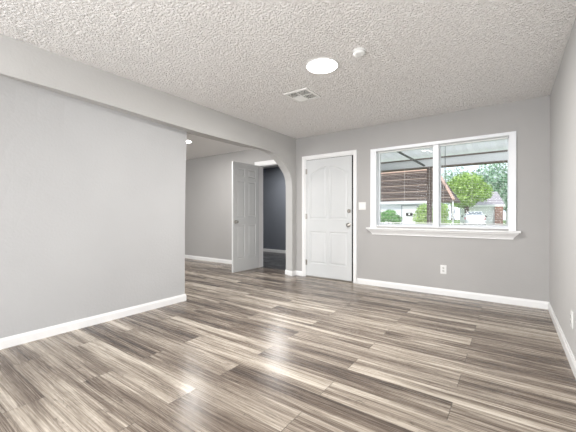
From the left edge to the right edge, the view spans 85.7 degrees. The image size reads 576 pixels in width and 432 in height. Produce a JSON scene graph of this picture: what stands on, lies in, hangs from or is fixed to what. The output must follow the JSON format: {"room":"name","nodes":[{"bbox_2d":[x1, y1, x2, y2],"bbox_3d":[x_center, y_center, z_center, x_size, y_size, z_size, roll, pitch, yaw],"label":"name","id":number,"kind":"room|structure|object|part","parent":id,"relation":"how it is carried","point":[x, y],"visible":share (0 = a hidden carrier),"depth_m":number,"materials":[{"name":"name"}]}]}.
{"room":"empty living room","nodes":[
{"label":"empty living room","id":0,"kind":"room"},
{"bbox_2d":[0,34,295,338],"bbox_3d":[-2.165,-0.154,2.596,0.316,2.440,7.500,0,0,36],"label":"wall","id":1,"kind":"structure","parent":0,"point":[92,196],"depth_m":2.98,"materials":[{"name":"grey paint"}]},
{"bbox_2d":[0,294,185,349],"bbox_3d":[-2.876,1.026,1.770,0.126,0.085,5.324,0,0,36],"label":"baseboard","id":2,"kind":"structure","parent":1,"relation":"attached to","point":[26,337],"depth_m":2.96,"materials":[{"name":"white paint"}]},
{"bbox_2d":[185,149,272,259],"bbox_3d":[-1.322,-0.168,6.930,3.880,2.440,0.130,0,0,36],"label":"wall","id":3,"kind":"structure","parent":0,"point":[208,184],"depth_m":7.17,"materials":[{"name":"grey paint"}]},
{"bbox_2d":[185,255,231,263],"bbox_3d":[-1.748,1.008,7.151,2.635,0.085,0.014,0,0,36],"label":"baseboard","id":4,"kind":"structure","parent":3,"relation":"attached to","point":[186,256],"depth_m":7.20,"materials":[{"name":"white paint"}]},
{"bbox_2d":[231,160,276,272],"bbox_3d":[-0.444,-0.023,5.872,0.974,2.157,0.913,0,0,36],"label":"door","id":5,"kind":"structure","parent":3,"relation":"in","point":[247,179],"depth_m":6.03,"materials":[{"name":"white paint"}]},
{"bbox_3d":[-0.285,-0.024,6.094,0.974,2.157,0.022,0,0,36],"label":"casing","id":6,"kind":"part","parent":5,"relation":"part of","materials":[{"name":"white paint"}]},
{"bbox_2d":[263,167,285,249],"bbox_3d":[-0.017,-0.174,8.751,3.880,2.440,0.150,0,0,36],"label":"wall","id":7,"kind":"structure","parent":0,"point":[274,186],"depth_m":8.93,"materials":[{"name":"paint"}]},
{"bbox_2d":[263,248,285,252],"bbox_3d":[-0.065,1.003,8.688,3.580,0.085,0.014,0,0,36],"label":"baseboard","id":8,"kind":"structure","parent":7,"relation":"attached to","point":[264,250],"depth_m":8.91,"materials":[{"name":"white paint"}]},
{"bbox_2d":[0,251,575,431],"bbox_3d":[-1.455,1.123,3.586,7.563,0.120,10.230,0,0,36],"label":"floor","id":9,"kind":"structure","parent":0,"point":[260,349],"depth_m":2.22,"materials":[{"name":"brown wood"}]},
{"bbox_2d":[0,0,575,168],"bbox_3d":[-1.455,-1.434,3.577,7.563,0.127,10.230,0,0,36],"label":"ceiling","id":10,"kind":"structure","parent":0,"point":[239,59],"depth_m":2.57,"materials":[{"name":"white paint"}]},
{"bbox_2d":[283,88,320,102],"bbox_3d":[0.166,-1.370,3.533,0.310,0.013,0.310,0,0,36],"label":"ceiling vent","id":11,"kind":"object","parent":10,"relation":"in","point":[301,98],"visible":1,"depth_m":3.52,"materials":[{"name":"white metal"}]},
{"bbox_2d":[306,57,338,73],"bbox_3d":[0.310,-1.366,2.830,0.300,0.018,0.300,0,0,36],"label":"recessed light","id":12,"kind":"object","parent":10,"relation":"in","point":[321,65],"visible":1,"depth_m":2.80,"materials":[{"name":"white plastic"}]},
{"bbox_2d":[353,47,365,56],"bbox_3d":[0.593,-1.353,2.578,0.112,0.042,0.112,0,0,36],"label":"smoke detector","id":13,"kind":"object","parent":10,"relation":"attached to","point":[358,52],"visible":1,"depth_m":2.55,"materials":[{"name":"white plastic"}]},
{"bbox_2d":[296,95,549,301],"bbox_3d":[1.596,-0.161,4.638,3.833,2.440,0.200,0,0,36],"label":"wall","id":14,"kind":"structure","parent":0,"point":[518,267],"depth_m":4.02,"materials":[{"name":"grey paint"}]},
{"bbox_2d":[285,269,301,275],"bbox_3d":[0.077,1.015,5.608,0.203,0.082,0.403,0,0,-26],"label":"baseboard","id":15,"kind":"structure","parent":14,"relation":"attached to","point":[287,272],"depth_m":5.51,"materials":[{"name":"white paint"}]},
{"bbox_2d":[302,150,356,283],"bbox_3d":[0.713,0.008,5.235,1.019,2.098,0.258,0,0,36],"label":"door","id":16,"kind":"structure","parent":14,"relation":"in","point":[329,180],"depth_m":5.17,"materials":[{"name":"white paint"}]},
{"bbox_2d":[359,202,365,209],"bbox_3d":[1.153,-0.155,4.825,0.115,0.118,0.011,0,0,36],"label":"light switch","id":17,"kind":"object","parent":14,"relation":"attached to","point":[362,205],"visible":1,"depth_m":4.82,"materials":[{"name":"white plastic"}]},
{"bbox_2d":[440,265,445,273],"bbox_3d":[2.083,0.717,4.163,0.074,0.118,0.010,0,0,36],"label":"wall outlet","id":18,"kind":"object","parent":14,"relation":"attached to","point":[442,267],"visible":1,"depth_m":4.16,"materials":[{"name":"white plastic"}]},
{"bbox_2d":[366,131,520,239],"bbox_3d":[2.023,-0.366,4.270,1.885,1.292,0.260,0,0,36],"label":"window","id":19,"kind":"structure","parent":14,"relation":"in","point":[375,158],"depth_m":4.23,"materials":[{"name":"white plastic"}]},
{"bbox_2d":[378,146,432,223],"bbox_3d":[1.700,-0.433,4.531,0.766,1.076,0.028,0,0,36],"label":"window blind","id":20,"kind":"object","parent":19,"relation":"attached to","point":[414,149],"visible":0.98,"depth_m":4.50,"materials":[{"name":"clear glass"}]},
{"bbox_3d":[1.700,0.099,4.533,0.762,0.012,0.022,0,0,36],"label":"rail","id":21,"kind":"part","parent":20,"relation":"part of","materials":[{"name":"white"}]},
{"bbox_3d":[1.733,-0.415,4.579,0.780,1.118,0.035,0,0,36],"label":"sash","id":22,"kind":"part","parent":19,"relation":"part of","materials":[{"name":"clear glass"}]},
{"bbox_3d":[1.970,0.188,4.198,1.885,0.025,0.080,0,0,36],"label":"sill","id":23,"kind":"part","parent":19,"relation":"part of","materials":[{"name":"white paint"}]},
{"bbox_2d":[440,137,507,224],"bbox_3d":[2.388,-0.432,4.030,0.765,1.076,0.042,0,0,36],"label":"window blind","id":24,"kind":"object","parent":19,"relation":"attached to","point":[503,138],"visible":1,"depth_m":4.01,"materials":[{"name":"white plastic"}]},
{"bbox_3d":[2.118,-0.427,4.232,0.001,1.046,0.028,0,0,36],"label":"ladder cord","id":25,"kind":"part","parent":24,"relation":"part of","materials":[{"name":"white fabric"}]},
{"bbox_3d":[2.392,0.100,4.038,0.761,0.012,0.022,0,0,36],"label":"rail","id":26,"kind":"part","parent":24,"relation":"part of","materials":[{"name":"white"}]},
{"bbox_3d":[2.665,-0.426,3.840,0.001,1.046,0.028,0,0,36],"label":"ladder cord","id":27,"kind":"part","parent":24,"relation":"part of","materials":[{"name":"white fabric"}]},
{"bbox_3d":[2.426,-0.413,4.082,0.779,1.118,0.035,0,0,36],"label":"sash","id":28,"kind":"part","parent":19,"relation":"part of","materials":[{"name":"white plastic"}]},
{"bbox_2d":[357,278,548,308],"bbox_3d":[2.026,1.018,4.202,2.321,0.085,0.014,0,0,36],"label":"baseboard","id":29,"kind":"structure","parent":14,"relation":"attached to","point":[447,292],"depth_m":4.04,"materials":[{"name":"white paint"}]},
{"bbox_2d":[549,18,575,359],"bbox_3d":[0.807,-0.147,0.375,0.150,2.440,7.650,0,0,36],"label":"wall","id":30,"kind":"structure","parent":0,"point":[562,269],"depth_m":2.53,"materials":[{"name":"paint"}]},
{"bbox_2d":[548,302,575,378],"bbox_3d":[0.780,1.030,0.481,0.014,0.085,7.485,0,0,36],"label":"baseboard","id":31,"kind":"structure","parent":30,"relation":"attached to","point":[568,352],"depth_m":2.49,"materials":[{"name":"white paint"}]},
{"bbox_2d":[570,310,572,328],"bbox_3d":[2.038,0.742,2.233,0.010,0.118,0.074,0,0,36],"label":"wall outlet","id":32,"kind":"object","parent":30,"relation":"attached to","point":[571,312],"visible":1,"depth_m":2.22,"materials":[{"name":"white plastic"}]},
{"bbox_3d":[-1.481,1.216,23.697,90.000,0.200,27.200,0,0,36],"label":"ground","id":33,"kind":"structure","parent":0,"visible":0},
{"bbox_2d":[381,169,460,223],"bbox_3d":[7.456,-1.734,34.325,20.145,5.631,4.697,0,0,36],"label":"house","id":34,"kind":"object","parent":33,"relation":"on","point":[406,206],"visible":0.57,"depth_m":29.74,"materials":[{"name":"white"}]},
{"bbox_3d":[11.487,0.017,29.307,1.550,2.120,0.090,0,0,36],"label":"garage door frame","id":35,"kind":"part","parent":34,"relation":"part of","materials":[{"name":"grey paint"}]},
{"bbox_3d":[11.493,0.057,29.315,1.350,2.040,0.070,0,0,36],"label":"garage door","id":36,"kind":"part","parent":34,"relation":"part of","materials":[{"name":"white paint"}]},
{"bbox_3d":[14.250,-0.094,26.818,0.111,2.400,0.111,0,0,13],"label":"corner post","id":37,"kind":"part","parent":34,"relation":"part of","materials":[{"name":"white paint"}]},
{"bbox_3d":[3.369,1.137,5.223,5.600,0.080,2.790,0,0,36],"label":"porch slab","id":38,"kind":"object","parent":33,"relation":"on","visible":0},
{"bbox_2d":[381,139,507,222],"bbox_3d":[3.253,-0.264,5.400,5.800,2.722,2.930,0,0,36],"label":"porch","id":39,"kind":"object","parent":38,"relation":"on","point":[429,164],"visible":0.24,"depth_m":6.41,"materials":[{"name":"white"}]},
{"bbox_3d":[3.031,0.024,6.654,0.090,2.138,0.090,0,0,36],"label":"post","id":40,"kind":"part","parent":39,"relation":"part of","materials":[{"name":"brown wood"}]},
{"label":"outside","id":41,"kind":"structure","parent":0,"visible":0},
{"bbox_3d":[12.279,1.062,35.182,19.000,0.029,15.500,0,0,36],"label":"driveway","id":42,"kind":"object","parent":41,"visible":0},
{"bbox_2d":[381,210,401,223],"bbox_3d":[9.250,0.261,28.906,2.656,1.754,1.497,0,0,36],"label":"shrub","id":43,"kind":"object","parent":42,"relation":"on","point":[390,212],"visible":0.62,"depth_m":28.43,"materials":[{"name":"green plant"}]},
{"bbox_2d":[413,203,449,223],"bbox_3d":[12.302,-0.008,26.799,3.079,2.324,1.789,0,0,36],"label":"bush","id":44,"kind":"object","parent":42,"relation":"on","point":[423,220],"visible":0.41,"depth_m":26.54,"materials":[{"name":"green plant"}]},
{"bbox_2d":[461,211,486,224],"bbox_3d":[18.684,0.304,31.157,2.240,1.525,4.542,0,0,30],"label":"parked car","id":45,"kind":"object","parent":42,"relation":"on","point":[466,215],"visible":0.72,"depth_m":29.42,"materials":[{"name":"white paint"}]},
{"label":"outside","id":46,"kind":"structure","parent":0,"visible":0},
{"bbox_2d":[446,220,505,224],"bbox_3d":[23.323,1.101,58.331,90.000,0.200,58.000,0,0,36],"label":"ground","id":47,"kind":"structure","parent":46,"point":[504,221],"depth_m":49.26,"materials":[{"name":"green plant"}]},
{"bbox_2d":[442,166,469,219],"bbox_3d":[36.998,-5.127,69.313,13.233,12.269,10.478,0,0,36],"label":"tree","id":48,"kind":"object","parent":47,"relation":"on","point":[445,171],"visible":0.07,"depth_m":68.63,"materials":[{"name":"green plant"}]},
{"bbox_2d":[447,172,493,212],"bbox_3d":[20.220,-1.966,35.438,5.534,6.186,3.984,0,0,36],"label":"round tree","id":49,"kind":"object","parent":47,"relation":"on","point":[464,204],"visible":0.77,"depth_m":34.26,"materials":[{"name":"green plant"}]},
{"bbox_2d":[460,192,505,224],"bbox_3d":[24.974,-0.998,40.106,5.100,4.120,6.700,0,0,36],"label":"house","id":50,"kind":"structure","parent":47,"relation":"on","point":[485,205],"depth_m":37.09,"materials":[{"name":"white"}]},
{"bbox_2d":[472,163,507,194],"bbox_3d":[34.554,-4.287,51.273,10.866,10.709,8.486,0,0,36],"label":"tree","id":51,"kind":"object","parent":47,"relation":"on","point":[490,180],"visible":0.19,"depth_m":50.03,"materials":[{"name":"green plant"}]},
{"bbox_2d":[500,182,507,210],"bbox_3d":[31.915,-2.192,42.379,5.876,6.590,4.631,0,0,12],"label":"tree","id":52,"kind":"object","parent":47,"relation":"on","point":[506,184],"visible":0.09,"depth_m":42.58,"materials":[{"name":"green plant"}]}
]}

